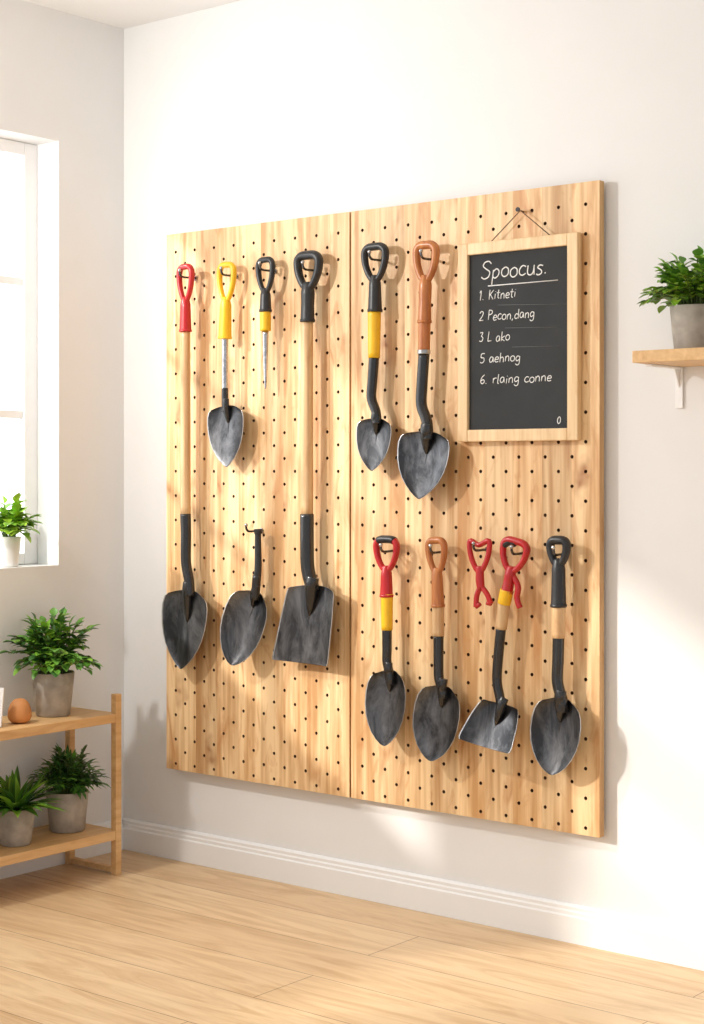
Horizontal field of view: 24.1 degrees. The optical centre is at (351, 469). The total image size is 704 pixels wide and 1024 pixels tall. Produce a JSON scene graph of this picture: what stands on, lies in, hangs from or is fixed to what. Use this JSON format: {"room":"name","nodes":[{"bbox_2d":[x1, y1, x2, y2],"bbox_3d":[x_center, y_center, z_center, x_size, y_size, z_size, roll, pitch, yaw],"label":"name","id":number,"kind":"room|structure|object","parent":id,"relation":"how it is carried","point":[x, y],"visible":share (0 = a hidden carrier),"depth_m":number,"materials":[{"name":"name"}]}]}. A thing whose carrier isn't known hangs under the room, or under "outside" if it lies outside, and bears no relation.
{"room":"garden tool room","nodes":[
{"label":"garden tool room","id":0,"kind":"room"},
{"bbox_2d":[0,0,123,827],"bbox_3d":[-2.289,-0.100,3.418,0.140,2.600,4.800,0,0,39],"label":"wall","id":1,"kind":"structure","parent":0,"point":[62,73],"depth_m":5.08,"materials":[{"name":"paint"}]},
{"bbox_2d":[0,138,36,564],"bbox_3d":[-1.379,-0.356,4.618,0.040,1.291,1.248,0,0,39],"label":"window","id":2,"kind":"structure","parent":1,"relation":"in","point":[25,281],"depth_m":5.06,"materials":[{"name":"white glass"}]},
{"bbox_2d":[0,492,41,566],"bbox_3d":[-1.004,0.176,4.924,0.152,0.224,0.183,0,0,39],"label":"potted herb","id":3,"kind":"object","parent":1,"relation":"on","point":[10,543],"visible":1,"depth_m":4.91,"materials":[{"name":"green plant"}]},
{"bbox_2d":[0,820,123,878],"bbox_3d":[-2.233,1.151,3.362,0.016,0.096,4.783,0,0,39],"label":"baseboard","id":4,"kind":"structure","parent":1,"relation":"attached to","point":[36,864],"depth_m":5.00,"materials":[{"name":"paint"}]},
{"bbox_2d":[22,0,240,28],"bbox_3d":[-0.268,-1.450,1.782,5.340,0.100,4.800,0,0,39],"label":"ceiling","id":5,"kind":"structure","parent":0,"point":[123,14],"depth_m":5.01,"materials":[{"name":"paint"}]},
{"bbox_2d":[0,849,703,1023],"bbox_3d":[-0.268,1.250,1.782,5.340,0.100,4.800,0,0,39],"label":"floor","id":6,"kind":"structure","parent":0,"point":[160,940],"depth_m":4.00,"materials":[{"name":"brown wood"}]},
{"bbox_2d":[0,693,120,874],"bbox_3d":[-1.090,0.932,4.577,0.227,0.536,1.010,0,0,39],"label":"shelf rack","id":7,"kind":"object","parent":6,"relation":"on","point":[44,842],"visible":0.77,"depth_m":4.84,"materials":[{"name":"brown wood"}]},
{"bbox_2d":[0,688,4,726],"bbox_3d":[-1.035,0.666,4.630,0.110,0.108,0.044,0,0,4],"label":"photo frame","id":8,"kind":"object","parent":7,"relation":"on","point":[2,690],"visible":1,"depth_m":4.63,"materials":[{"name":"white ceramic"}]},
{"bbox_2d":[8,698,31,722],"bbox_3d":[-0.947,0.685,4.702,0.068,0.070,0.068,0,0,39],"label":"egg","id":9,"kind":"object","parent":7,"relation":"on","point":[19,710],"visible":1,"depth_m":4.68,"materials":[{"name":"orange"}]},
{"bbox_2d":[0,765,68,846],"bbox_3d":[-0.965,0.952,4.689,0.306,0.230,0.269,0,0,39],"label":"potted fern","id":10,"kind":"object","parent":7,"relation":"on","point":[17,811],"visible":1,"depth_m":4.67,"materials":[{"name":"green plant"}]},
{"bbox_2d":[0,607,102,717],"bbox_3d":[-0.857,0.562,4.842,0.277,0.318,0.318,0,0,39],"label":"potted plant","id":11,"kind":"object","parent":7,"relation":"on","point":[52,684],"visible":1,"depth_m":4.81,"materials":[{"name":"plant"}]},
{"bbox_2d":[26,743,110,833],"bbox_3d":[-0.843,0.935,4.894,0.217,0.265,0.213,0,0,39],"label":"rosemary","id":12,"kind":"object","parent":7,"relation":"on","point":[70,777],"visible":1,"depth_m":4.85,"materials":[{"name":"plant"}]},
{"bbox_2d":[124,0,703,928],"bbox_3d":[1.286,-0.100,3.702,5.340,2.800,0.140,0,0,39],"label":"wall","id":13,"kind":"structure","parent":0,"point":[243,112],"depth_m":4.38,"materials":[{"name":"paint"}]},
{"bbox_2d":[166,212,350,796],"bbox_3d":[-0.278,0.097,4.856,0.724,1.638,0.034,0,0,39],"label":"pegboard","id":14,"kind":"object","parent":13,"relation":"attached to","point":[262,719],"visible":0.8,"depth_m":4.82,"materials":[{"name":"brown wood"}]},
{"bbox_2d":[162,263,207,668],"bbox_3d":[-0.496,-0.011,4.957,0.191,1.219,0.039,0,0,39],"label":"shovel","id":15,"kind":"object","parent":14,"relation":"hanging from","point":[184,611],"visible":1,"depth_m":4.95,"materials":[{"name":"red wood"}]},
{"bbox_2d":[178,268,196,280],"bbox_3d":[-0.497,-0.588,4.965,0.016,0.032,0.072,0,0,39],"label":"hook","id":16,"kind":"object","parent":14,"relation":"attached to","point":[179,270],"depth_m":4.95,"materials":[{"name":"silver metal"}]},
{"bbox_2d":[207,262,243,466],"bbox_3d":[-0.369,-0.311,4.854,0.146,0.604,0.042,0,0,39],"label":"shovel","id":17,"kind":"object","parent":14,"relation":"hanging from","point":[225,423],"visible":1,"depth_m":4.85,"materials":[{"name":"yellow plastic"}]},
{"bbox_2d":[219,266,237,278],"bbox_3d":[-0.364,-0.581,4.857,0.016,0.031,0.072,0,0,39],"label":"hook","id":18,"kind":"object","parent":14,"relation":"attached to","point":[228,275],"depth_m":4.84,"materials":[{"name":"silver metal"}]},
{"bbox_2d":[220,529,266,664],"bbox_3d":[-0.309,0.370,4.799,0.171,0.400,0.038,0,0,34],"label":"shovel","id":19,"kind":"object","parent":14,"relation":"hanging from","point":[244,616],"visible":1,"depth_m":4.81,"materials":[{"name":"metal"}]},
{"bbox_2d":[244,523,262,532],"bbox_3d":[-0.287,0.169,4.794,0.016,0.032,0.072,0,0,39],"label":"hook","id":20,"kind":"object","parent":14,"relation":"attached to","point":[250,531],"depth_m":4.77,"materials":[{"name":"silver metal"}]},
{"bbox_2d":[255,256,275,388],"bbox_3d":[-0.249,-0.424,4.757,0.071,0.382,0.038,0,0,39],"label":"tool","id":21,"kind":"object","parent":14,"relation":"hanging from","point":[265,310],"visible":1,"depth_m":4.75,"materials":[{"name":"plastic"}]},
{"bbox_2d":[258,261,276,273],"bbox_3d":[-0.246,-0.584,4.761,0.016,0.032,0.072,0,0,39],"label":"hook","id":22,"kind":"object","parent":14,"relation":"attached to","point":[259,262],"depth_m":4.74,"materials":[{"name":"silver metal"}]},
{"bbox_2d":[272,250,333,665],"bbox_3d":[-0.133,-0.036,4.662,0.224,1.166,0.045,0,0,39],"label":"digging spade","id":23,"kind":"object","parent":14,"relation":"hanging from","point":[304,631],"visible":1,"depth_m":4.64,"materials":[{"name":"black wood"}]},
{"bbox_2d":[301,260,313,271],"bbox_3d":[-0.119,-0.573,4.659,0.016,0.031,0.072,0,0,39],"label":"hook","id":24,"kind":"object","parent":14,"relation":"attached to","point":[302,262],"depth_m":4.64,"materials":[{"name":"silver metal"}]},
{"bbox_2d":[122,818,703,970],"bbox_3d":[1.291,1.151,3.596,5.200,0.096,0.016,0,0,39],"label":"baseboard","id":25,"kind":"structure","parent":13,"relation":"attached to","point":[631,935],"depth_m":4.46,"materials":[{"name":"paint"}]},
{"bbox_2d":[351,180,603,837],"bbox_3d":[0.318,0.097,4.373,0.796,1.638,0.034,0,0,39],"label":"pegboard","id":26,"kind":"object","parent":13,"relation":"attached to","point":[533,492],"visible":0.78,"depth_m":4.35,"materials":[{"name":"brown wood"}]},
{"bbox_2d":[367,250,380,261],"bbox_3d":[0.066,-0.583,4.508,0.016,0.032,0.072,0,0,39],"label":"hook","id":27,"kind":"object","parent":26,"relation":"attached to","point":[369,251],"depth_m":4.49,"materials":[{"name":"silver metal"}]},
{"bbox_2d":[356,242,391,470],"bbox_3d":[0.062,-0.309,4.505,0.120,0.624,0.043,0,0,27],"label":"shovel","id":28,"kind":"object","parent":26,"relation":"hanging from","point":[373,435],"visible":0.99,"depth_m":4.50,"materials":[{"name":"black metal"}]},
{"bbox_2d":[365,535,405,745],"bbox_3d":[0.097,0.463,4.476,0.139,0.571,0.039,0,0,39],"label":"shovel","id":29,"kind":"object","parent":26,"relation":"hanging from","point":[385,693],"visible":1,"depth_m":4.47,"materials":[{"name":"red plastic"}]},
{"bbox_2d":[379,543,392,552],"bbox_3d":[0.097,0.213,4.483,0.016,0.032,0.072,0,0,39],"label":"hook","id":30,"kind":"object","parent":26,"relation":"attached to","point":[380,544],"depth_m":4.46,"materials":[{"name":"silver metal"}]},
{"bbox_2d":[397,240,449,498],"bbox_3d":[0.196,-0.267,4.397,0.174,0.689,0.040,0,0,39],"label":"shovel","id":31,"kind":"object","parent":26,"relation":"hanging from","point":[422,455],"visible":0.99,"depth_m":4.39,"materials":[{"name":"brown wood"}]},
{"bbox_2d":[419,249,430,260],"bbox_3d":[0.202,-0.571,4.399,0.016,0.032,0.072,0,0,39],"label":"hook","id":32,"kind":"object","parent":26,"relation":"attached to","point":[420,250],"depth_m":4.38,"materials":[{"name":"silver metal"}]},
{"bbox_2d":[428,544,440,553],"bbox_3d":[0.226,0.210,4.379,0.016,0.032,0.072,0,0,39],"label":"hook","id":33,"kind":"object","parent":26,"relation":"attached to","point":[430,545],"depth_m":4.36,"materials":[{"name":"silver metal"}]},
{"bbox_2d":[412,537,459,760],"bbox_3d":[0.230,0.474,4.369,0.153,0.596,0.038,0,0,39],"label":"shovel","id":34,"kind":"object","parent":26,"relation":"hanging from","point":[436,711],"visible":1,"depth_m":4.36,"materials":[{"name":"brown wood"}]},
{"bbox_2d":[471,541,486,551],"bbox_3d":[0.333,0.200,4.292,0.016,0.032,0.072,0,0,39],"label":"hook","id":35,"kind":"object","parent":26,"relation":"attached to","point":[473,543],"depth_m":4.27,"materials":[{"name":"silver metal"}]},
{"bbox_2d":[467,538,492,608],"bbox_3d":[0.333,0.269,4.286,0.081,0.185,0.023,0,0,39],"label":"handle grip","id":36,"kind":"object","parent":26,"relation":"hanging from","point":[479,570],"visible":1,"depth_m":4.28,"materials":[{"name":"red plastic"}]},
{"bbox_2d":[458,536,530,753],"bbox_3d":[0.369,0.444,4.237,0.189,0.549,0.066,0,0,39],"label":"shovel","id":37,"kind":"object","parent":26,"relation":"hanging from","point":[491,725],"visible":1,"depth_m":4.23,"materials":[{"name":"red metal"}]},
{"bbox_2d":[510,545,522,554],"bbox_3d":[0.425,0.206,4.218,0.016,0.031,0.072,0,0,39],"label":"hook","id":38,"kind":"object","parent":26,"relation":"attached to","point":[511,546],"depth_m":4.20,"materials":[{"name":"silver metal"}]},
{"bbox_2d":[530,535,580,774],"bbox_3d":[0.516,0.465,4.137,0.149,0.601,0.042,0,0,39],"label":"shovel","id":39,"kind":"object","parent":26,"relation":"hanging from","point":[555,725],"visible":0.99,"depth_m":4.13,"materials":[{"name":"black metal"}]},
{"bbox_2d":[551,546,561,555],"bbox_3d":[0.521,0.204,4.140,0.016,0.031,0.072,0,0,39],"label":"hook","id":40,"kind":"object","parent":26,"relation":"attached to","point":[552,547],"depth_m":4.12,"materials":[{"name":"silver metal"}]},
{"bbox_2d":[632,347,703,407],"bbox_3d":[1.033,-0.214,3.679,0.805,0.128,0.212,0,0,39],"label":"wall shelf","id":41,"kind":"object","parent":13,"relation":"attached to","point":[676,359],"visible":1,"depth_m":3.83,"materials":[{"name":"brown wood"}]},
{"bbox_2d":[637,245,703,348],"bbox_3d":[0.790,-0.402,3.844,0.261,0.247,0.241,0,0,39],"label":"boxwood","id":42,"kind":"object","parent":41,"relation":"on","point":[685,299],"visible":1,"depth_m":3.81,"materials":[{"name":"plant"}]},
{"bbox_3d":[0.433,-0.668,4.239,0.012,0.012,0.029,0,0,39],"label":"nail","id":43,"kind":"object","parent":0,"visible":0},
{"bbox_2d":[458,211,581,441],"bbox_3d":[0.428,-0.371,4.246,0.367,0.594,0.022,0,0,39],"label":"chalkboard","id":44,"kind":"object","parent":43,"relation":"hanging from","point":[520,299],"visible":1,"depth_m":4.24,"materials":[{"name":"brown wood"}]}
]}

